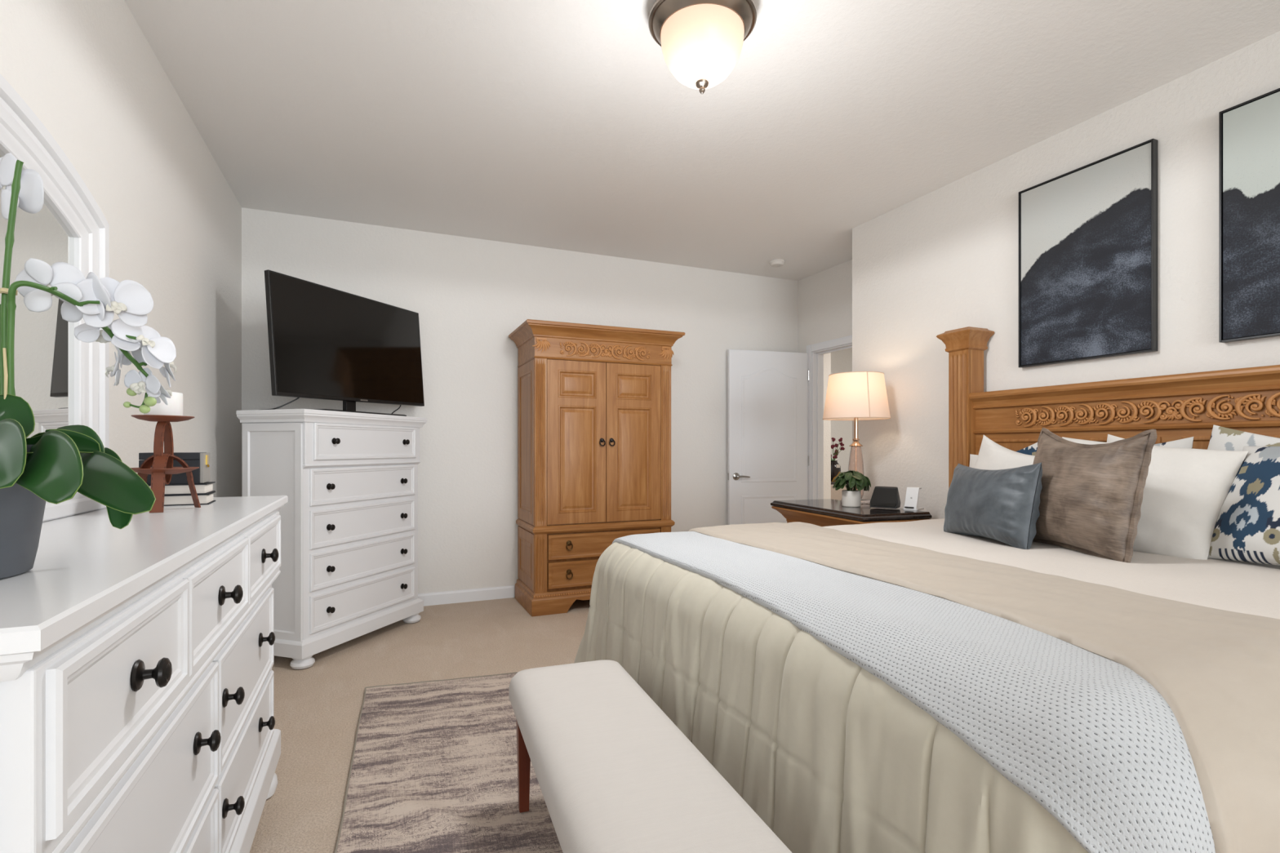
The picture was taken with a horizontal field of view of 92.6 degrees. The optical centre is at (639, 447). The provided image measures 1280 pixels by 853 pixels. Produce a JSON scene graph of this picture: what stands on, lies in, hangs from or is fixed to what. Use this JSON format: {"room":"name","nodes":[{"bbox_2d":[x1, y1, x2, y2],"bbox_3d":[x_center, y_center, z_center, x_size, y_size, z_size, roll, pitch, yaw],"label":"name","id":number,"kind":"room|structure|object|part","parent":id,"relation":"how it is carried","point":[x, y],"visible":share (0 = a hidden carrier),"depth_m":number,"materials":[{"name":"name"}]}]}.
{"room":"bedroom","nodes":[
{"label":"bedroom","id":0,"kind":"room"},
{"bbox_2d":[0,0,241,497],"bbox_3d":[-0.624,-0.212,-0.750,0.100,2.725,10.553,0,0,-23],"label":"wall","id":1,"kind":"structure","parent":0,"point":[86,69],"depth_m":2.37,"materials":[{"name":"white paint"}]},
{"bbox_2d":[249,597,590,852],"bbox_3d":[2.601,1.190,2.030,8.219,0.080,13.120,0,0,-23],"label":"floor","id":2,"kind":"structure","parent":0,"point":[317,708],"depth_m":3.12,"materials":[{"name":"beige carpet"}]},
{"bbox_2d":[0,495,288,852],"bbox_3d":[-1.100,0.657,1.247,0.512,0.986,1.690,0,0,-23],"label":"dresser","id":3,"kind":"object","parent":2,"relation":"on","point":[137,659],"visible":1,"depth_m":0.92,"materials":[{"name":"white paint"}]},
{"bbox_2d":[0,73,109,521],"bbox_3d":[-1.238,-0.284,1.088,0.074,0.895,1.234,0,0,-23],"label":"dresser mirror","id":4,"kind":"object","parent":3,"relation":"on","point":[61,376],"visible":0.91,"depth_m":1.44,"materials":[{"name":"white paint"}]},
{"bbox_2d":[0,149,74,438],"bbox_3d":[-1.237,-0.284,1.088,0.001,0.675,1.014,0,0,-23],"label":"mirror glass","id":5,"kind":"object","parent":4,"relation":"attached to","point":[44,341],"depth_m":1.41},
{"bbox_2d":[0,152,177,579],"bbox_3d":[-0.826,-0.119,0.781,0.359,0.566,0.454,0,0,-34],"label":"potted orchid","id":6,"kind":"object","parent":3,"relation":"on","point":[51,465],"visible":1,"depth_m":0.80,"materials":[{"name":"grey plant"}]},
{"bbox_3d":[-0.846,-0.103,0.810,0.017,0.173,0.010,0,0,10],"label":"stem","id":7,"kind":"part","parent":6,"relation":"part of","materials":[{"name":"green plant"}]},
{"bbox_3d":[-0.821,-0.197,0.800,0.028,0.360,0.009,0,0,1],"label":"stem","id":8,"kind":"part","parent":6,"relation":"part of","materials":[{"name":"green plant"}]},
{"bbox_3d":[-0.885,0.080,0.757,0.235,0.168,0.235,0,0,-23],"label":"pot","id":9,"kind":"part","parent":6,"relation":"part of","materials":[{"name":"grey ceramic"}]},
{"bbox_3d":[-0.798,-0.117,0.843,0.027,0.201,0.117,0,0,13],"label":"stem","id":10,"kind":"part","parent":6,"relation":"part of","materials":[{"name":"green plant"}]},
{"bbox_3d":[-0.799,-0.156,0.940,0.009,0.064,0.084,0,0,-2],"label":"stem","id":11,"kind":"part","parent":6,"relation":"part of","materials":[{"name":"green plant"}]},
{"bbox_3d":[-0.812,-0.097,0.997,0.043,0.063,0.022,0,0,31],"label":"stem","id":12,"kind":"part","parent":6,"relation":"part of","materials":[{"name":"green plant"}]},
{"bbox_3d":[-0.679,0.307,0.825,0.012,0.171,0.460,0,0,-23],"label":"drawer","id":13,"kind":"part","parent":3,"relation":"part of","materials":[{"name":"white paint"}]},
{"bbox_3d":[-0.760,0.587,0.959,0.014,0.253,0.772,0,0,-23],"label":"drawer","id":14,"kind":"part","parent":3,"relation":"part of","materials":[{"name":"white paint"}]},
{"bbox_3d":[-0.668,0.310,0.840,0.040,0.042,0.042,0,0,-23],"label":"knob","id":15,"kind":"part","parent":3,"relation":"part of","materials":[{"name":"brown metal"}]},
{"bbox_2d":[130,414,200,513],"bbox_3d":[-1.248,0.040,1.600,0.154,0.246,0.157,0,0,-23],"label":"candle holder","id":16,"kind":"object","parent":3,"relation":"on","point":[162,471],"visible":0.93,"depth_m":1.59,"materials":[{"name":"brown wood"}]},
{"bbox_3d":[-1.285,0.089,1.605,0.086,0.148,0.028,0,0,3],"label":"leg","id":17,"kind":"part","parent":16,"relation":"part of","materials":[{"name":"brown wood"}]},
{"bbox_3d":[-1.231,0.089,1.570,0.028,0.148,0.086,0,0,-27],"label":"leg","id":18,"kind":"part","parent":16,"relation":"part of","materials":[{"name":"brown wood"}]},
{"bbox_3d":[-1.248,-0.075,1.603,0.132,0.015,0.132,0,0,-23],"label":"plate","id":19,"kind":"part","parent":16,"relation":"part of","materials":[{"name":"brown wood"}]},
{"bbox_2d":[143,391,182,415],"bbox_3d":[-1.248,-0.112,1.603,0.082,0.078,0.082,0,0,-23],"label":"pillar candle","id":20,"kind":"object","parent":16,"relation":"on","point":[175,406],"visible":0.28,"depth_m":1.58,"materials":[{"name":"white wax"}]},
{"bbox_3d":[-1.248,0.061,1.603,0.152,0.018,0.152,0,0,-23],"label":"plate","id":21,"kind":"part","parent":16,"relation":"part of","materials":[{"name":"brown wood"}]},
{"bbox_3d":[-1.228,0.089,1.634,0.028,0.148,0.086,0,0,33],"label":"leg","id":22,"kind":"part","parent":16,"relation":"part of","materials":[{"name":"brown wood"}]},
{"bbox_2d":[164,491,215,506],"bbox_3d":[-1.349,0.149,1.788,0.165,0.030,0.125,0,0,-27],"label":"book","id":23,"kind":"object","parent":3,"relation":"on","point":[206,499],"visible":0.41,"depth_m":1.75,"materials":[{"name":"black paper"}]},
{"bbox_2d":[148,481,215,495],"bbox_3d":[-1.349,0.119,1.788,0.160,0.030,0.120,0,0,-25],"label":"book","id":24,"kind":"object","parent":23,"relation":"on","point":[206,487],"visible":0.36,"depth_m":1.75,"materials":[{"name":"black paper"}]},
{"bbox_2d":[138,452,209,484],"bbox_3d":[-1.351,0.059,1.787,0.156,0.090,0.105,0,0,-26],"label":"box","id":25,"kind":"object","parent":24,"relation":"on","point":[201,460],"visible":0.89,"depth_m":1.76,"materials":[{"name":"black cardboard"}]},
{"bbox_3d":[-1.358,0.024,1.784,0.140,0.020,0.105,0,0,-26],"label":"lid","id":26,"kind":"part","parent":25,"relation":"part of","materials":[{"name":"black fabric"}]},
{"bbox_3d":[-0.760,0.835,0.959,0.014,0.206,0.772,0,0,-23],"label":"drawer","id":27,"kind":"part","parent":3,"relation":"part of","materials":[{"name":"white paint"}]},
{"bbox_3d":[-0.840,0.572,1.190,0.040,0.042,0.042,0,0,-23],"label":"knob","id":28,"kind":"part","parent":3,"relation":"part of","materials":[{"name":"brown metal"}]},
{"bbox_3d":[-0.875,0.307,1.280,0.012,0.171,0.514,0,0,-23],"label":"drawer","id":29,"kind":"part","parent":3,"relation":"part of","materials":[{"name":"white paint"}]},
{"bbox_3d":[-0.861,0.310,1.290,0.040,0.042,0.042,0,0,-23],"label":"knob","id":30,"kind":"part","parent":3,"relation":"part of","materials":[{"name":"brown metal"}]},
{"bbox_3d":[-0.933,0.825,1.406,0.040,0.042,0.042,0,0,-23],"label":"knob","id":31,"kind":"part","parent":3,"relation":"part of","materials":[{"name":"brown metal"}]},
{"bbox_3d":[-0.933,0.572,1.406,0.040,0.042,0.042,0,0,-23],"label":"knob","id":32,"kind":"part","parent":3,"relation":"part of","materials":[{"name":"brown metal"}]},
{"bbox_3d":[-1.064,0.587,1.668,0.014,0.253,0.746,0,0,-23],"label":"drawer","id":33,"kind":"part","parent":3,"relation":"part of","materials":[{"name":"white paint"}]},
{"bbox_3d":[-1.064,0.835,1.668,0.014,0.206,0.746,0,0,-23],"label":"drawer","id":34,"kind":"part","parent":3,"relation":"part of","materials":[{"name":"white paint"}]},
{"bbox_3d":[-1.086,0.307,1.772,0.012,0.171,0.541,0,0,-23],"label":"drawer","id":35,"kind":"part","parent":3,"relation":"part of","materials":[{"name":"white paint"}]},
{"bbox_3d":[-1.114,0.825,1.829,0.040,0.042,0.042,0,0,-23],"label":"knob","id":36,"kind":"part","parent":3,"relation":"part of","materials":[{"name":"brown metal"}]},
{"bbox_3d":[-1.114,0.572,1.829,0.040,0.042,0.042,0,0,-23],"label":"knob","id":37,"kind":"part","parent":3,"relation":"part of","materials":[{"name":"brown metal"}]},
{"bbox_3d":[-1.063,0.310,1.760,0.040,0.042,0.042,0,0,-23],"label":"knob","id":38,"kind":"part","parent":3,"relation":"part of","materials":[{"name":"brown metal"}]},
{"bbox_2d":[235,408,427,669],"bbox_3d":[-1.783,0.475,3.669,0.466,1.350,0.995,0,0,18],"label":"dresser","id":39,"kind":"object","parent":2,"relation":"on","point":[348,568],"visible":0.93,"depth_m":3.37,"materials":[{"name":"white paint"}]},
{"bbox_3d":[-1.943,0.438,3.229,0.402,1.135,0.011,0,0,18],"label":"panel","id":40,"kind":"part","parent":39,"relation":"part of","materials":[{"name":"white paint"}]},
{"bbox_3d":[-1.681,0.883,3.330,0.033,0.035,0.035,0,0,18],"label":"knob","id":41,"kind":"part","parent":39,"relation":"part of","materials":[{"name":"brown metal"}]},
{"bbox_3d":[-1.681,0.660,3.330,0.033,0.035,0.035,0,0,18],"label":"knob","id":42,"kind":"part","parent":39,"relation":"part of","materials":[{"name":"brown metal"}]},
{"bbox_3d":[-1.681,0.433,3.330,0.033,0.035,0.035,0,0,18],"label":"knob","id":43,"kind":"part","parent":39,"relation":"part of","materials":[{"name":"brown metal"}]},
{"bbox_3d":[-1.681,0.211,3.330,0.033,0.035,0.035,0,0,18],"label":"knob","id":44,"kind":"part","parent":39,"relation":"part of","materials":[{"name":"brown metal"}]},
{"bbox_3d":[-1.659,-0.037,3.344,0.033,0.035,0.035,0,0,18],"label":"knob","id":45,"kind":"part","parent":39,"relation":"part of","materials":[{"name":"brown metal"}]},
{"bbox_2d":[264,269,424,416],"bbox_3d":[-1.727,-0.573,3.735,0.200,0.745,1.185,0,0,19],"label":"television","id":46,"kind":"object","parent":39,"relation":"on","point":[326,343],"visible":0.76,"depth_m":3.60,"materials":[{"name":"black plastic"}]},
{"bbox_2d":[262,397,299,409],"bbox_3d":[-1.994,-0.258,3.353,0.266,0.114,0.082,0,0,-2],"label":"power cord","id":47,"kind":"object","parent":46,"relation":"hanging from","point":[297,397],"visible":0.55,"depth_m":3.34,"materials":[{"name":"black plastic"}]},
{"bbox_3d":[-1.608,0.881,3.614,0.020,0.198,0.839,0,0,18],"label":"drawer","id":48,"kind":"part","parent":39,"relation":"part of","materials":[{"name":"white paint"}]},
{"bbox_3d":[-1.608,0.658,3.614,0.020,0.197,0.839,0,0,18],"label":"drawer","id":49,"kind":"part","parent":39,"relation":"part of","materials":[{"name":"white paint"}]},
{"bbox_3d":[-1.608,0.433,3.614,0.020,0.203,0.839,0,0,18],"label":"drawer","id":50,"kind":"part","parent":39,"relation":"part of","materials":[{"name":"white paint"}]},
{"bbox_3d":[-1.608,0.209,3.614,0.020,0.195,0.839,0,0,18],"label":"drawer","id":51,"kind":"part","parent":39,"relation":"part of","materials":[{"name":"white paint"}]},
{"bbox_3d":[-1.593,-0.034,3.609,0.020,0.198,0.819,0,0,18],"label":"drawer","id":52,"kind":"part","parent":39,"relation":"part of","materials":[{"name":"white paint"}]},
{"bbox_3d":[-1.501,0.883,3.897,0.033,0.035,0.035,0,0,18],"label":"knob","id":53,"kind":"part","parent":39,"relation":"part of","materials":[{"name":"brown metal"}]},
{"bbox_3d":[-1.501,0.660,3.897,0.033,0.035,0.035,0,0,18],"label":"knob","id":54,"kind":"part","parent":39,"relation":"part of","materials":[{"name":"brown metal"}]},
{"bbox_3d":[-1.501,0.433,3.897,0.033,0.035,0.035,0,0,18],"label":"knob","id":55,"kind":"part","parent":39,"relation":"part of","materials":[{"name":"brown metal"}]},
{"bbox_3d":[-1.501,0.211,3.897,0.033,0.035,0.035,0,0,18],"label":"knob","id":56,"kind":"part","parent":39,"relation":"part of","materials":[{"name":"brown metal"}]},
{"bbox_3d":[-1.486,-0.037,3.892,0.033,0.035,0.035,0,0,18],"label":"knob","id":57,"kind":"part","parent":39,"relation":"part of","materials":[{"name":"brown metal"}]},
{"bbox_2d":[334,671,562,852],"bbox_3d":[-0.034,1.136,1.883,1.778,0.027,2.887,0,0,-23],"label":"rug","id":58,"kind":"object","parent":2,"relation":"on","point":[433,767],"visible":0.35,"depth_m":2.12,"materials":[{"name":"beige carpet"}]},
{"bbox_2d":[508,660,791,852],"bbox_3d":[-0.028,0.916,1.401,0.375,0.443,1.320,0,0,-20],"label":"bench","id":59,"kind":"object","parent":58,"relation":"on","point":[615,774],"visible":1,"depth_m":1.33,"materials":[{"name":"fabric"}]},
{"bbox_3d":[-0.365,0.968,1.923,0.044,0.340,0.048,0,0,-20],"label":"leg","id":60,"kind":"part","parent":59,"relation":"part of","materials":[{"name":"brown wood"}]},
{"bbox_2d":[508,319,684,617],"bbox_3d":[-0.332,0.144,4.609,1.192,2.012,0.617,0,0,-23],"label":"armoire","id":61,"kind":"object","parent":2,"relation":"on","point":[594,401],"visible":0.8,"depth_m":4.36,"materials":[{"name":"brown wood"}]},
{"bbox_3d":[-0.238,1.022,4.389,1.065,0.015,0.010,0,0,-23],"label":"beaded moulding","id":62,"kind":"part","parent":61,"relation":"part of","materials":[{"name":"brown wood"}]},
{"bbox_3d":[-0.493,0.886,4.277,0.050,0.069,0.021,0,0,-23],"label":"ring pull","id":63,"kind":"part","parent":61,"relation":"part of","materials":[{"name":"black metal"}]},
{"bbox_3d":[-0.493,0.684,4.277,0.050,0.069,0.021,0,0,-23],"label":"ring pull","id":64,"kind":"part","parent":61,"relation":"part of","materials":[{"name":"black metal"}]},
{"bbox_3d":[-0.245,0.888,4.405,0.854,0.180,0.030,0,0,-23],"label":"drawer","id":65,"kind":"part","parent":61,"relation":"part of","materials":[{"name":"brown wood"}]},
{"bbox_3d":[-0.447,-0.040,4.323,0.432,1.145,0.026,0,0,-23],"label":"door","id":66,"kind":"part","parent":61,"relation":"part of","materials":[{"name":"brown wood"}]},
{"bbox_3d":[-0.344,0.568,4.636,1.080,0.054,0.557,0,0,-23],"label":"waist moulding","id":67,"kind":"part","parent":61,"relation":"part of","materials":[{"name":"brown wood"}]},
{"bbox_3d":[-0.332,-0.739,4.609,1.192,0.246,0.617,0,0,-23],"label":"cornice","id":68,"kind":"part","parent":61,"relation":"part of","materials":[{"name":"brown wood"}]},
{"bbox_3d":[-0.269,-0.041,4.376,0.046,0.060,0.024,0,0,-23],"label":"ring pull","id":69,"kind":"part","parent":61,"relation":"part of","materials":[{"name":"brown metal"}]},
{"bbox_3d":[-0.245,0.692,4.405,0.854,0.173,0.030,0,0,-23],"label":"drawer","id":70,"kind":"part","parent":61,"relation":"part of","materials":[{"name":"brown wood"}]},
{"bbox_3d":[-0.201,-0.041,4.405,0.046,0.060,0.024,0,0,-23],"label":"ring pull","id":71,"kind":"part","parent":61,"relation":"part of","materials":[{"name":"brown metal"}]},
{"bbox_3d":[-0.046,-0.040,4.495,0.432,1.145,0.026,0,0,-23],"label":"door","id":72,"kind":"part","parent":61,"relation":"part of","materials":[{"name":"brown wood"}]},
{"bbox_2d":[831,484,846,500],"bbox_3d":[2.564,0.810,7.618,0.460,0.680,0.460,0,0,-23],"label":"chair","id":73,"kind":"object","parent":2,"relation":"on","point":[835,495],"visible":0.02,"depth_m":7.75,"materials":[{"name":"beige fabric"}]},
{"bbox_2d":[770,498,932,526],"bbox_3d":[1.254,0.754,3.780,0.460,0.792,0.955,0,0,-18],"label":"nightstand","id":74,"kind":"object","parent":2,"relation":"on","point":[824,512],"visible":0.02,"depth_m":3.58,"materials":[{"name":"black wood"}]},
{"bbox_2d":[832,470,871,506],"bbox_3d":[1.290,0.245,3.736,0.224,0.225,0.220,0,0,-23],"label":"potted plant","id":75,"kind":"object","parent":74,"relation":"on","point":[855,480],"visible":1,"depth_m":3.69,"materials":[{"name":"green plant"}]},
{"bbox_3d":[1.291,0.309,3.737,0.110,0.097,0.110,0,0,-23],"label":"pot","id":76,"kind":"part","parent":75,"relation":"part of","materials":[{"name":"white ceramic"}]},
{"bbox_2d":[822,371,890,504],"bbox_3d":[1.390,-0.057,3.937,0.416,0.830,0.416,0,0,-23],"label":"table lamp","id":77,"kind":"object","parent":74,"relation":"on","point":[855,396],"visible":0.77,"depth_m":3.79,"materials":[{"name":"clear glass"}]},
{"bbox_3d":[1.390,-0.329,3.937,0.412,0.283,0.412,0,0,-23],"label":"lamp shade","id":78,"kind":"part","parent":77,"relation":"part of","materials":[{"name":"fabric"}]},
{"bbox_2d":[870,486,900,508],"bbox_3d":[1.448,0.291,3.609,0.160,0.122,0.099,0,0,39],"label":"clock","id":79,"kind":"object","parent":74,"relation":"on","point":[886,497],"visible":1,"depth_m":3.58,"materials":[{"name":"black plastic"}]},
{"bbox_2d":[902,487,924,510],"bbox_3d":[1.589,0.294,3.556,0.112,0.128,0.084,0,0,-43],"label":"charging stand","id":80,"kind":"object","parent":74,"relation":"on","point":[912,493],"visible":1,"depth_m":3.54,"materials":[{"name":"white plastic"}]},
{"bbox_2d":[936,326,1279,488],"bbox_3d":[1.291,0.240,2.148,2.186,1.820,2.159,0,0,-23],"label":"headboard","id":81,"kind":"object","parent":2,"relation":"on","point":[1178,406],"visible":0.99,"depth_m":2.78,"materials":[{"name":"brown wood"}]},
{"bbox_2d":[573,521,1279,852],"bbox_3d":[0.602,0.739,1.874,1.132,0.799,2.235,0,0,-23],"label":"comforter","id":82,"kind":"object","parent":81,"relation":"on","point":[830,757],"visible":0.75,"depth_m":1.24,"materials":[{"name":"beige fabric"}]},
{"bbox_2d":[611,531,1215,852],"bbox_3d":[0.405,0.647,1.751,0.471,0.576,2.108,0,0,-23],"label":"throw blanket","id":83,"kind":"object","parent":82,"relation":"on","point":[1077,730],"visible":0.94,"depth_m":0.97,"materials":[{"name":"white fabric"}]},
{"bbox_3d":[1.823,0.240,3.433,0.194,1.820,0.217,0,0,-23],"label":"post","id":84,"kind":"part","parent":81,"relation":"part of","materials":[{"name":"brown wood"}]},
{"bbox_2d":[1016,442,1037,455],"bbox_3d":[1.883,0.215,3.093,0.082,0.488,0.452,0,0,-16],"label":"pillow sham","id":85,"kind":"object","parent":81,"relation":"on","point":[1031,450],"visible":0.07,"depth_m":3.01,"materials":[{"name":"fabric"}]},
{"bbox_2d":[822,518,1279,619],"bbox_3d":[1.412,0.591,2.200,1.630,0.432,2.087,0,0,-23],"label":"sheet","id":86,"kind":"object","parent":81,"relation":"on","point":[1235,586],"visible":0.28,"depth_m":1.94,"materials":[{"name":"beige fabric"}]},
{"bbox_2d":[968,453,977,467],"bbox_3d":[1.843,0.220,2.983,0.160,0.373,0.599,0,0,-19],"label":"bed pillow","id":87,"kind":"object","parent":86,"relation":"on","point":[973,458],"visible":0.02,"depth_m":3.23,"materials":[{"name":"beige fabric"}]},
{"bbox_2d":[943,462,1042,549],"bbox_3d":[1.452,0.232,2.551,0.190,0.355,0.541,0,0,-3],"label":"lumbar cushion","id":88,"kind":"object","parent":86,"relation":"on","point":[995,504],"visible":0.96,"depth_m":2.40,"materials":[{"name":"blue fabric"}]},
{"bbox_2d":[973,435,1035,470],"bbox_3d":[1.741,0.178,2.777,0.192,0.487,0.600,0,0,-16],"label":"bed pillow","id":89,"kind":"object","parent":86,"relation":"on","point":[992,455],"visible":0.16,"depth_m":2.87,"materials":[{"name":"beige fabric"}]},
{"bbox_2d":[1031,427,1157,563],"bbox_3d":[1.634,0.159,2.277,0.211,0.486,0.525,0,0,-7],"label":"velvet cushion","id":90,"kind":"object","parent":86,"relation":"on","point":[1091,495],"visible":0.84,"depth_m":2.13,"materials":[{"name":"brown fabric"}]},
{"bbox_2d":[1106,434,1163,447],"bbox_3d":[2.047,0.179,2.402,0.116,0.477,0.563,0,0,-19],"label":"bed pillow","id":91,"kind":"object","parent":86,"relation":"on","point":[1110,438],"visible":0.04,"depth_m":2.60,"materials":[{"name":"beige fabric"}]},
{"bbox_2d":[1062,436,1248,559],"bbox_3d":[1.867,0.188,2.361,0.253,0.470,0.660,0,0,-25],"label":"bed pillow","id":92,"kind":"object","parent":86,"relation":"on","point":[1185,490],"visible":0.32,"depth_m":2.15,"materials":[{"name":"beige fabric"}]},
{"bbox_2d":[1208,445,1279,565],"bbox_3d":[2.088,0.178,1.881,0.255,0.405,0.533,0,0,-13],"label":"cushion","id":93,"kind":"object","parent":86,"relation":"on","point":[1246,529],"visible":0.92,"depth_m":1.99,"materials":[{"name":"fabric"}]},
{"bbox_3d":[2.217,0.300,2.545,0.118,1.200,1.818,0,0,-23],"label":"headboard frame","id":94,"kind":"part","parent":81,"relation":"part of","materials":[{"name":"brown wood"}]},
{"bbox_2d":[1154,436,1193,448],"bbox_3d":[2.032,0.195,2.613,0.119,0.478,0.603,0,0,-26],"label":"pillow sham","id":95,"kind":"object","parent":81,"relation":"on","point":[1188,442],"visible":0.02,"depth_m":2.42,"materials":[{"name":"fabric"}]},
{"bbox_2d":[1207,424,1279,450],"bbox_3d":[2.205,0.185,2.067,0.146,0.544,0.651,0,0,-19],"label":"pillow sham","id":96,"kind":"object","parent":81,"relation":"on","point":[1222,438],"visible":0.2,"depth_m":2.23,"materials":[{"name":"fabric"}]},
{"bbox_3d":[2.669,0.805,8.490,1.240,0.690,0.440,0,0,-23],"label":"cabinet","id":97,"kind":"object","parent":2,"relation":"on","visible":0},
{"bbox_2d":[831,437,844,481],"bbox_3d":[2.627,0.159,8.437,0.367,0.602,0.365,0,0,22],"label":"flower vase","id":98,"kind":"object","parent":97,"relation":"on","point":[835,466],"visible":0.55,"depth_m":8.31,"materials":[{"name":"black ceramic"}]},
{"bbox_2d":[241,207,797,594],"bbox_3d":[-0.585,-0.212,4.943,4.460,2.725,0.120,0,0,-23],"label":"wall","id":99,"kind":"structure","parent":0,"point":[468,295],"depth_m":4.63,"materials":[{"name":"white paint"}]},
{"bbox_2d":[417,585,515,606],"bbox_3d":[-0.578,1.105,4.873,4.419,0.090,0.014,0,0,-23],"label":"baseboard","id":100,"kind":"structure","parent":99,"relation":"attached to","point":[504,592],"depth_m":4.56,"materials":[{"name":"white paint"}]},
{"bbox_2d":[124,0,1279,280],"bbox_3d":[2.601,-1.625,2.030,8.219,0.100,13.120,0,0,-23],"label":"ceiling","id":101,"kind":"structure","parent":0,"point":[566,125],"depth_m":2.80,"materials":[{"name":"white paint"}]},
{"bbox_2d":[648,0,756,93],"bbox_3d":[0.223,-1.421,2.190,0.384,0.307,0.384,0,0,-23],"label":"ceiling lamp","id":102,"kind":"object","parent":101,"relation":"attached to","point":[700,42],"visible":1,"depth_m":2.10,"materials":[{"name":"white glass"}]},
{"bbox_2d":[768,258,785,266],"bbox_3d":[1.157,-1.554,5.165,0.132,0.042,0.132,0,0,-23],"label":"smoke detector","id":103,"kind":"object","parent":101,"relation":"attached to","point":[777,262],"visible":1,"depth_m":5.12,"materials":[{"name":"white plastic"}]},
{"bbox_2d":[797,259,852,352],"bbox_3d":[1.596,-0.212,5.666,0.120,2.725,2.284,0,0,-23],"label":"wall","id":104,"kind":"structure","parent":0,"point":[824,298],"depth_m":5.41,"materials":[{"name":"white paint"}]},
{"bbox_2d":[727,349,808,524],"bbox_3d":[1.168,0.136,5.476,0.794,2.005,0.093,0,0,-16],"label":"door","id":105,"kind":"structure","parent":104,"relation":"in","point":[768,457],"depth_m":5.47,"materials":[{"name":"white paint"}]},
{"bbox_3d":[0.872,0.253,5.374,0.194,0.066,0.062,0,0,1],"label":"lever handle","id":106,"kind":"part","parent":105,"relation":"part of","materials":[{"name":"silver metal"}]},
{"bbox_2d":[806,334,852,499],"bbox_3d":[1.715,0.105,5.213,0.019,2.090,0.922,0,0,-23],"label":"trim","id":107,"kind":"structure","parent":104,"relation":"attached to","point":[846,340],"depth_m":5.58,"materials":[{"name":"white paint"}]},
{"bbox_2d":[823,352,831,498],"bbox_3d":[1.698,-0.212,6.887,1.029,2.725,0.120,0,0,-23],"label":"wall","id":108,"kind":"structure","parent":0,"point":[827,357],"depth_m":7.02,"materials":[{"name":"white paint"}]},
{"bbox_2d":[831,348,852,472],"bbox_3d":[2.139,-0.212,8.915,3.439,2.725,0.100,0,0,-23],"label":"wall","id":109,"kind":"structure","parent":0,"point":[841,361],"depth_m":9.26,"materials":[{"name":"white paint"}]},
{"bbox_2d":[852,31,1279,519],"bbox_3d":[3.618,-0.212,0.309,0.629,2.725,9.156,0,0,-23],"label":"wall","id":110,"kind":"structure","parent":0,"point":[945,259],"depth_m":3.33,"materials":[{"name":"white paint"}]},
{"bbox_2d":[1018,138,1157,368],"bbox_3d":[2.124,-0.883,2.942,0.036,0.922,0.608,0,0,-23],"label":"framed painting","id":111,"kind":"object","parent":110,"relation":"attached to","point":[1088,233],"visible":1,"depth_m":2.89,"materials":[{"name":"black paper"}]},
{"bbox_2d":[1218,88,1279,342],"bbox_3d":[2.453,-0.883,2.175,0.036,0.922,0.608,0,0,-23],"label":"framed painting","id":112,"kind":"object","parent":110,"relation":"attached to","point":[1249,131],"visible":1,"depth_m":2.37,"materials":[{"name":"black"}]}
]}

